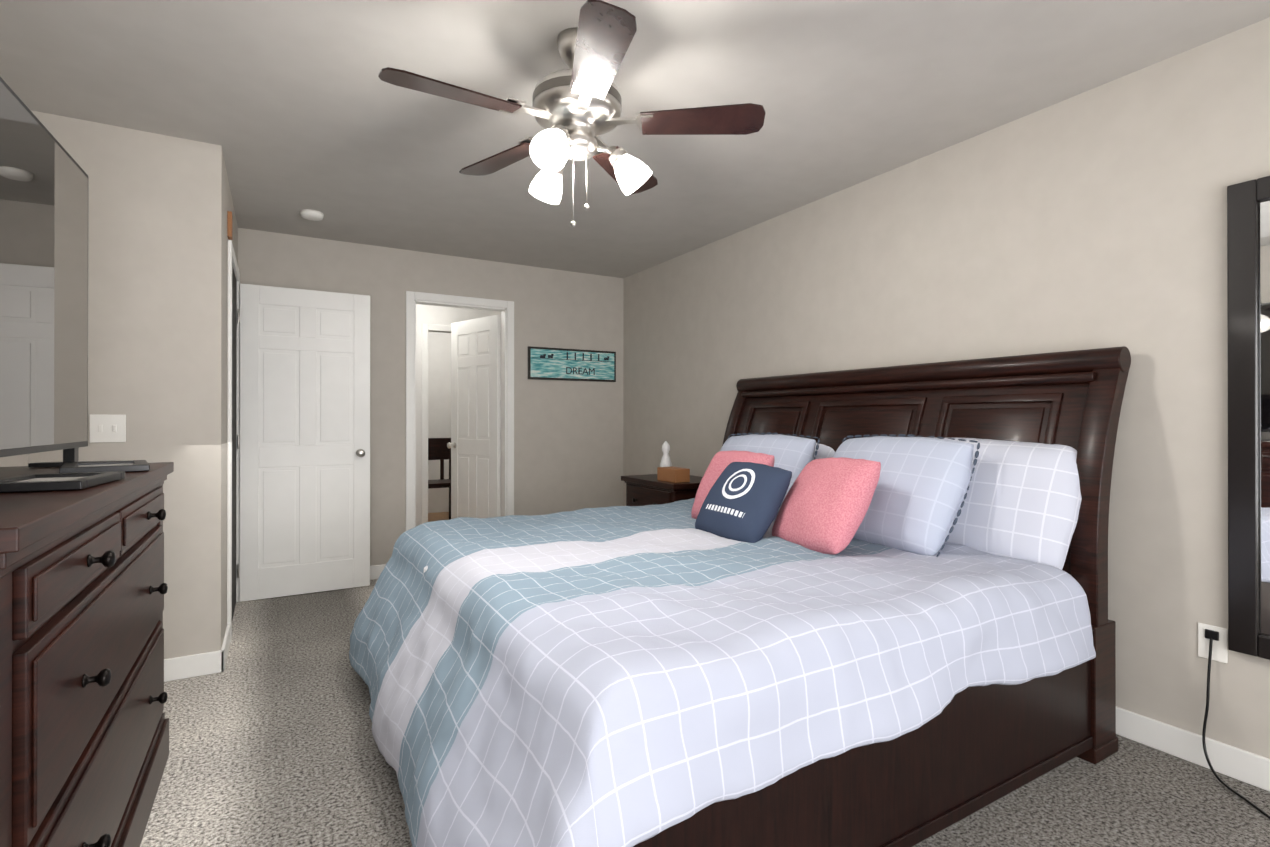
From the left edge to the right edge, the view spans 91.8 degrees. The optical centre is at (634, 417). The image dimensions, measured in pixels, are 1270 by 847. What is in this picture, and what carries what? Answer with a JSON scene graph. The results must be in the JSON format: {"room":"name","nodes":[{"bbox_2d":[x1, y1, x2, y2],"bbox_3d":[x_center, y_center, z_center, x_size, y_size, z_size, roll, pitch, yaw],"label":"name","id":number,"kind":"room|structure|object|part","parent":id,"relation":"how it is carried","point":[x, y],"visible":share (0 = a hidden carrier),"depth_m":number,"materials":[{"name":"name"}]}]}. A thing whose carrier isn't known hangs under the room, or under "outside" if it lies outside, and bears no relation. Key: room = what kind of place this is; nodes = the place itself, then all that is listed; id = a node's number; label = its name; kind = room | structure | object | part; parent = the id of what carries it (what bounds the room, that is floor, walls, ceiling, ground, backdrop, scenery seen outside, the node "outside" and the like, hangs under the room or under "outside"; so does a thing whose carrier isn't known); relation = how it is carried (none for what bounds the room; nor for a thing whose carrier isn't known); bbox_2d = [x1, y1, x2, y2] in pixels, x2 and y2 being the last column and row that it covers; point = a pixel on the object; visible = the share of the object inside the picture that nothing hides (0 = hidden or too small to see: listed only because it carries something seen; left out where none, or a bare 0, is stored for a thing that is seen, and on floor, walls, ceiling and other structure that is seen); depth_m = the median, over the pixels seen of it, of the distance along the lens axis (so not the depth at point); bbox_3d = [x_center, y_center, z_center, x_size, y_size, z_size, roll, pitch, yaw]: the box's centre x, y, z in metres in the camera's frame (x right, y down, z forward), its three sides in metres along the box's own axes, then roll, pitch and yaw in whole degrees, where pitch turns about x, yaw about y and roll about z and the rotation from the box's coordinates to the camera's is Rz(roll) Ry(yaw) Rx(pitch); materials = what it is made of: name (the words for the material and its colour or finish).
{"room":"bedroom","nodes":[
{"label":"bedroom","id":0,"kind":"room"},
{"bbox_2d":[0,75,26,466],"bbox_3d":[-1.398,-0.047,0.551,0.100,2.440,4.510,0,0,-30],"label":"wall","id":1,"kind":"structure","parent":0,"point":[15,460],"depth_m":2.39,"materials":[{"name":"paint"}]},
{"bbox_2d":[27,110,222,658],"bbox_3d":[-2.274,-0.042,2.708,0.760,2.440,0.100,0,0,-30],"label":"wall","id":2,"kind":"structure","parent":0,"point":[155,288],"depth_m":2.76,"materials":[{"name":"paint"}]},
{"bbox_2d":[89,414,125,442],"bbox_3d":[-2.267,0.048,2.647,0.120,0.120,0.012,0,0,-30],"label":"switch plate","id":3,"kind":"object","parent":2,"relation":"attached to","point":[107,428],"visible":1,"depth_m":2.65,"materials":[{"name":"white plastic"}]},
{"bbox_2d":[164,650,224,681],"bbox_3d":[-2.195,1.128,2.685,0.675,0.100,0.015,0,0,-30],"label":"baseboard","id":4,"kind":"structure","parent":2,"relation":"attached to","point":[190,666],"depth_m":2.79,"materials":[{"name":"white paint"}]},
{"bbox_2d":[222,156,237,642],"bbox_3d":[-2.346,-0.040,3.488,0.100,2.440,1.320,0,0,-30],"label":"wall","id":5,"kind":"structure","parent":0,"point":[227,202],"depth_m":3.10,"materials":[{"name":"paint"}]},
{"bbox_2d":[221,624,229,671],"bbox_3d":[-2.016,1.129,3.033,0.015,0.100,0.435,0,0,-30],"label":"baseboard","id":6,"kind":"structure","parent":5,"relation":"attached to","point":[226,643],"depth_m":2.97,"materials":[{"name":"white paint"}]},
{"bbox_2d":[227,211,232,239],"bbox_3d":[-2.125,-1.006,3.232,0.019,0.130,0.070,0,0,-30],"label":"plaque","id":7,"kind":"object","parent":5,"relation":"attached to","point":[229,225],"visible":1,"depth_m":3.20,"materials":[{"name":"brown wood"}]},
{"bbox_2d":[227,240,239,641],"bbox_3d":[-2.346,0.125,3.603,0.019,2.110,0.880,0,0,-30],"label":"door frame","id":8,"kind":"structure","parent":5,"relation":"attached to","point":[232,261],"depth_m":3.59,"materials":[{"name":"white paint"}]},
{"bbox_2d":[237,283,369,601],"bbox_3d":[-2.200,0.161,4.128,0.782,2.030,0.179,0,0,-30],"label":"closet door","id":9,"kind":"structure","parent":5,"relation":"in","point":[304,515],"depth_m":4.10,"materials":[{"name":"white paint"}]},
{"bbox_2d":[416,304,427,525],"bbox_3d":[-2.545,-0.034,5.873,1.080,2.440,0.100,0,0,-30],"label":"wall","id":10,"kind":"structure","parent":0,"point":[421,314],"depth_m":6.06,"materials":[{"name":"paint"}]},
{"bbox_2d":[422,324,450,523],"bbox_3d":[-1.750,0.132,6.267,0.810,2.110,0.018,0,0,-30],"label":"trim","id":11,"kind":"structure","parent":10,"relation":"attached to","point":[427,327],"depth_m":6.07,"materials":[{"name":"white paint"}]},
{"bbox_2d":[238,228,622,565],"bbox_3d":[-1.438,-0.037,4.839,3.030,2.440,0.100,0,0,-30],"label":"wall","id":12,"kind":"structure","parent":0,"point":[568,445],"depth_m":5.05,"materials":[{"name":"paint"}]},
{"bbox_2d":[370,564,385,579],"bbox_3d":[-1.837,1.132,4.537,0.260,0.100,0.015,0,0,-30],"label":"baseboard","id":13,"kind":"structure","parent":12,"relation":"attached to","point":[376,571],"depth_m":4.50,"materials":[{"name":"white paint"}]},
{"bbox_2d":[406,291,513,530],"bbox_3d":[-1.378,0.118,4.865,0.840,2.130,0.120,0,0,-30],"label":"door frame","id":14,"kind":"structure","parent":12,"relation":"attached to","point":[411,296],"depth_m":4.87,"materials":[{"name":"white paint"}]},
{"bbox_2d":[447,315,500,518],"bbox_3d":[-1.385,0.164,5.341,0.712,2.030,0.179,0,0,42],"label":"bedroom door","id":15,"kind":"structure","parent":12,"relation":"in","point":[474,445],"depth_m":5.30,"materials":[{"name":"white paint"}]},
{"bbox_2d":[528,346,615,381],"bbox_3d":[-0.528,-0.451,5.295,0.820,0.270,0.028,0,0,-30],"label":"sign","id":16,"kind":"object","parent":12,"relation":"attached to","point":[545,363],"visible":0.98,"depth_m":5.27,"materials":[{"name":"teal wood"}]},
{"bbox_2d":[428,512,448,521],"bbox_3d":[-2.163,1.211,6.179,2.250,0.050,2.950,0,0,-30],"label":"floor","id":17,"kind":"structure","parent":0,"point":[437,516],"depth_m":7.39,"materials":[{"name":"brown wood"}]},
{"bbox_2d":[428,438,450,519],"bbox_3d":[-2.216,0.713,6.896,0.460,0.950,0.460,0,0,-30],"label":"chair","id":18,"kind":"object","parent":17,"relation":"on","point":[439,449],"visible":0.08,"depth_m":7.09,"materials":[{"name":"brown wood"}]},
{"bbox_2d":[428,332,450,512],"bbox_3d":[-2.931,-0.030,7.499,2.050,2.440,0.100,0,0,-30],"label":"wall","id":19,"kind":"structure","parent":0,"point":[439,384],"depth_m":7.72,"materials":[{"name":"paint"}]},
{"bbox_2d":[428,305,495,332],"bbox_3d":[-1.780,-1.058,6.321,0.690,0.390,0.100,0,0,-30],"label":"lintel","id":20,"kind":"object","parent":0,"point":[440,315],"visible":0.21,"depth_m":6.22,"materials":[{"name":"paint"}]},
{"bbox_2d":[0,0,1269,277],"bbox_3d":[-0.162,-1.304,2.097,3.790,0.080,6.130,0,0,-30],"label":"ceiling","id":21,"kind":"structure","parent":0,"point":[292,108],"depth_m":2.38,"materials":[{"name":"paint"}]},
{"bbox_2d":[300,209,323,220],"bbox_3d":[-1.989,-1.241,3.792,0.130,0.036,0.130,0,0,-30],"label":"smoke detector","id":22,"kind":"object","parent":21,"relation":"attached to","point":[309,214],"visible":1,"depth_m":3.76,"materials":[{"name":"white plastic"}]},
{"bbox_2d":[378,0,765,226],"bbox_3d":[-0.222,-0.945,2.040,1.163,0.636,1.218,0,0,-30],"label":"ceiling fan","id":23,"kind":"object","parent":21,"relation":"hanging from","point":[581,121],"depth_m":1.97,"materials":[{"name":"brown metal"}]},
{"bbox_3d":[-0.547,-0.974,1.844,0.403,0.036,0.142,0,0,-30],"label":"fan blade","id":24,"kind":"part","parent":23,"relation":"part of","materials":[{"name":"brown wood"}]},
{"bbox_3d":[-0.508,-0.973,2.331,0.403,0.036,0.142,0,0,42],"label":"fan blade","id":25,"kind":"part","parent":23,"relation":"part of","materials":[{"name":"brown wood"}]},
{"bbox_2d":[529,129,651,204],"bbox_3d":[-0.195,-0.825,2.096,0.454,0.133,0.439,0,0,-30],"label":"shades","id":26,"kind":"object","parent":23,"relation":"attached to","point":[549,150],"visible":0.98,"depth_m":2.04,"materials":[{"name":"white glass"}]},
{"bbox_3d":[-0.096,-0.975,1.655,0.142,0.036,0.403,0,0,-12],"label":"fan blade","id":27,"kind":"part","parent":23,"relation":"part of","materials":[{"name":"brown wood"}]},
{"bbox_3d":[-0.033,-0.973,2.445,0.142,0.036,0.403,0,0,24],"label":"fan blade","id":28,"kind":"part","parent":23,"relation":"part of","materials":[{"name":"brown wood"}]},
{"bbox_3d":[0.222,-0.974,2.027,0.403,0.036,0.142,0,0,6],"label":"fan blade","id":29,"kind":"part","parent":23,"relation":"part of","materials":[{"name":"brown wood"}]},
{"bbox_2d":[140,579,1269,846],"bbox_3d":[-0.136,1.201,2.047,3.790,0.050,6.030,0,0,-30],"label":"floor carpet","id":30,"kind":"object","parent":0,"point":[272,741],"depth_m":1.99,"materials":[{"name":"grey carpet"}]},
{"bbox_2d":[0,460,173,846],"bbox_3d":[-1.458,0.655,1.383,0.566,1.040,1.510,0,0,-30],"label":"dresser","id":31,"kind":"object","parent":30,"relation":"on","point":[84,738],"visible":1,"depth_m":1.22,"materials":[{"name":"brown wood"}]},
{"bbox_2d":[0,77,114,466],"bbox_3d":[-1.443,-0.327,1.324,0.200,0.958,1.630,0,0,-28],"label":"tv","id":32,"kind":"object","parent":31,"relation":"on","point":[43,291],"visible":0.9,"depth_m":1.67,"materials":[{"name":"black plastic"}]},
{"bbox_2d":[0,471,124,492],"bbox_3d":[-1.310,0.144,1.383,0.190,0.018,0.270,0,0,-24],"label":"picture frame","id":33,"kind":"object","parent":31,"relation":"on","point":[82,481],"depth_m":1.34,"materials":[{"name":"black plastic"}]},
{"bbox_2d":[59,460,149,472],"bbox_3d":[-1.553,0.145,1.809,0.190,0.018,0.270,0,0,-40],"label":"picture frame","id":34,"kind":"object","parent":31,"relation":"on","point":[129,466],"depth_m":1.74,"materials":[{"name":"black plastic"}]},
{"bbox_2d":[621,441,702,505],"bbox_3d":[0.269,0.676,4.363,0.498,1.011,0.700,0,0,-30],"label":"nightstand","id":35,"kind":"object","parent":30,"relation":"on","point":[667,483],"visible":0.29,"depth_m":4.17,"materials":[{"name":"brown wood"}]},
{"bbox_2d":[349,346,1130,846],"bbox_3d":[0.232,0.462,2.545,2.402,1.432,2.284,0,0,-30],"label":"bed","id":36,"kind":"object","parent":30,"relation":"on","point":[857,608],"visible":1,"depth_m":1.81,"materials":[{"name":"white fabric"}]},
{"bbox_2d":[349,498,1095,846],"bbox_3d":[0.072,0.812,2.451,2.031,0.658,2.285,0,0,-30],"label":"comforter","id":37,"kind":"object","parent":36,"relation":"on","point":[647,675],"depth_m":1.59,"materials":[{"name":"white fabric"}]},
{"bbox_2d":[691,450,774,518],"bbox_3d":[0.474,0.346,3.017,0.157,0.407,0.402,36,-22,-32],"label":"pillow","id":38,"kind":"object","parent":36,"relation":"on","point":[721,459],"depth_m":3.04,"materials":[{"name":"fabric"}]},
{"bbox_2d":[720,432,819,519],"bbox_3d":[0.646,0.310,3.268,0.206,0.515,0.706,33,-17,-29],"label":"pillow","id":39,"kind":"object","parent":36,"relation":"on","point":[793,453],"depth_m":3.11,"materials":[{"name":"white fabric"}]},
{"bbox_2d":[814,443,834,458],"bbox_3d":[0.783,0.351,3.483,0.207,0.479,0.876,27,-13,-27],"label":"pillow","id":40,"kind":"object","parent":36,"relation":"on","point":[826,450],"depth_m":3.19,"materials":[{"name":"white fabric"}]},
{"bbox_2d":[772,457,880,554],"bbox_3d":[0.752,0.344,2.459,0.167,0.426,0.440,35,-15,-15],"label":"pillow","id":41,"kind":"object","parent":36,"relation":"on","point":[824,508],"depth_m":2.33,"materials":[{"name":"pink fabric"}]},
{"bbox_2d":[833,434,979,556],"bbox_3d":[1.043,0.304,2.570,0.206,0.534,0.726,33,-14,-22],"label":"pillow","id":42,"kind":"object","parent":36,"relation":"on","point":[922,485],"depth_m":2.35,"materials":[{"name":"white fabric"}]},
{"bbox_3d":[1.149,0.463,3.071,0.289,1.432,2.116,0,0,-30],"label":"headboard","id":43,"kind":"part","parent":36,"relation":"part of","materials":[{"name":"brown wood"}]},
{"bbox_2d":[927,437,1081,569],"bbox_3d":[1.323,0.330,2.549,0.216,0.520,0.915,25,-12,-28],"label":"pillow","id":44,"kind":"object","parent":36,"relation":"on","point":[1022,505],"depth_m":2.25,"materials":[{"name":"white fabric"}]},
{"bbox_2d":[623,17,1269,758],"bbox_3d":[1.432,-0.041,3.023,0.100,2.440,6.130,0,0,-30],"label":"wall","id":45,"kind":"structure","parent":0,"point":[1091,219],"depth_m":2.40,"materials":[{"name":"paint"}]},
{"bbox_2d":[1116,706,1269,791],"bbox_3d":[1.383,1.129,2.991,0.015,0.100,5.930,0,0,-30],"label":"baseboard","id":46,"kind":"structure","parent":45,"relation":"attached to","point":[1253,769],"depth_m":2.09,"materials":[{"name":"white paint"}]},
{"bbox_2d":[1198,623,1227,663],"bbox_3d":[1.928,0.754,2.057,0.013,0.115,0.075,0,0,-30],"label":"electrical outlet","id":47,"kind":"object","parent":45,"relation":"attached to","point":[1216,634],"visible":1,"depth_m":2.05,"materials":[{"name":"white plastic"}]},
{"bbox_2d":[1202,638,1269,818],"bbox_3d":[2.054,0.955,1.482,0.352,0.442,1.148,0,0,-30],"label":"power cord","id":48,"kind":"object","parent":47,"relation":"attached to","point":[1204,730],"visible":1,"depth_m":2.04,"materials":[{"name":"black plastic"}]},
{"bbox_2d":[1227,176,1269,659],"bbox_3d":[2.094,0.001,1.750,0.035,1.510,0.605,0,0,-30],"label":"wall mirror","id":49,"kind":"object","parent":45,"relation":"attached to","point":[1248,272],"visible":1,"depth_m":1.96,"materials":[{"name":"black mirror"}]}
]}

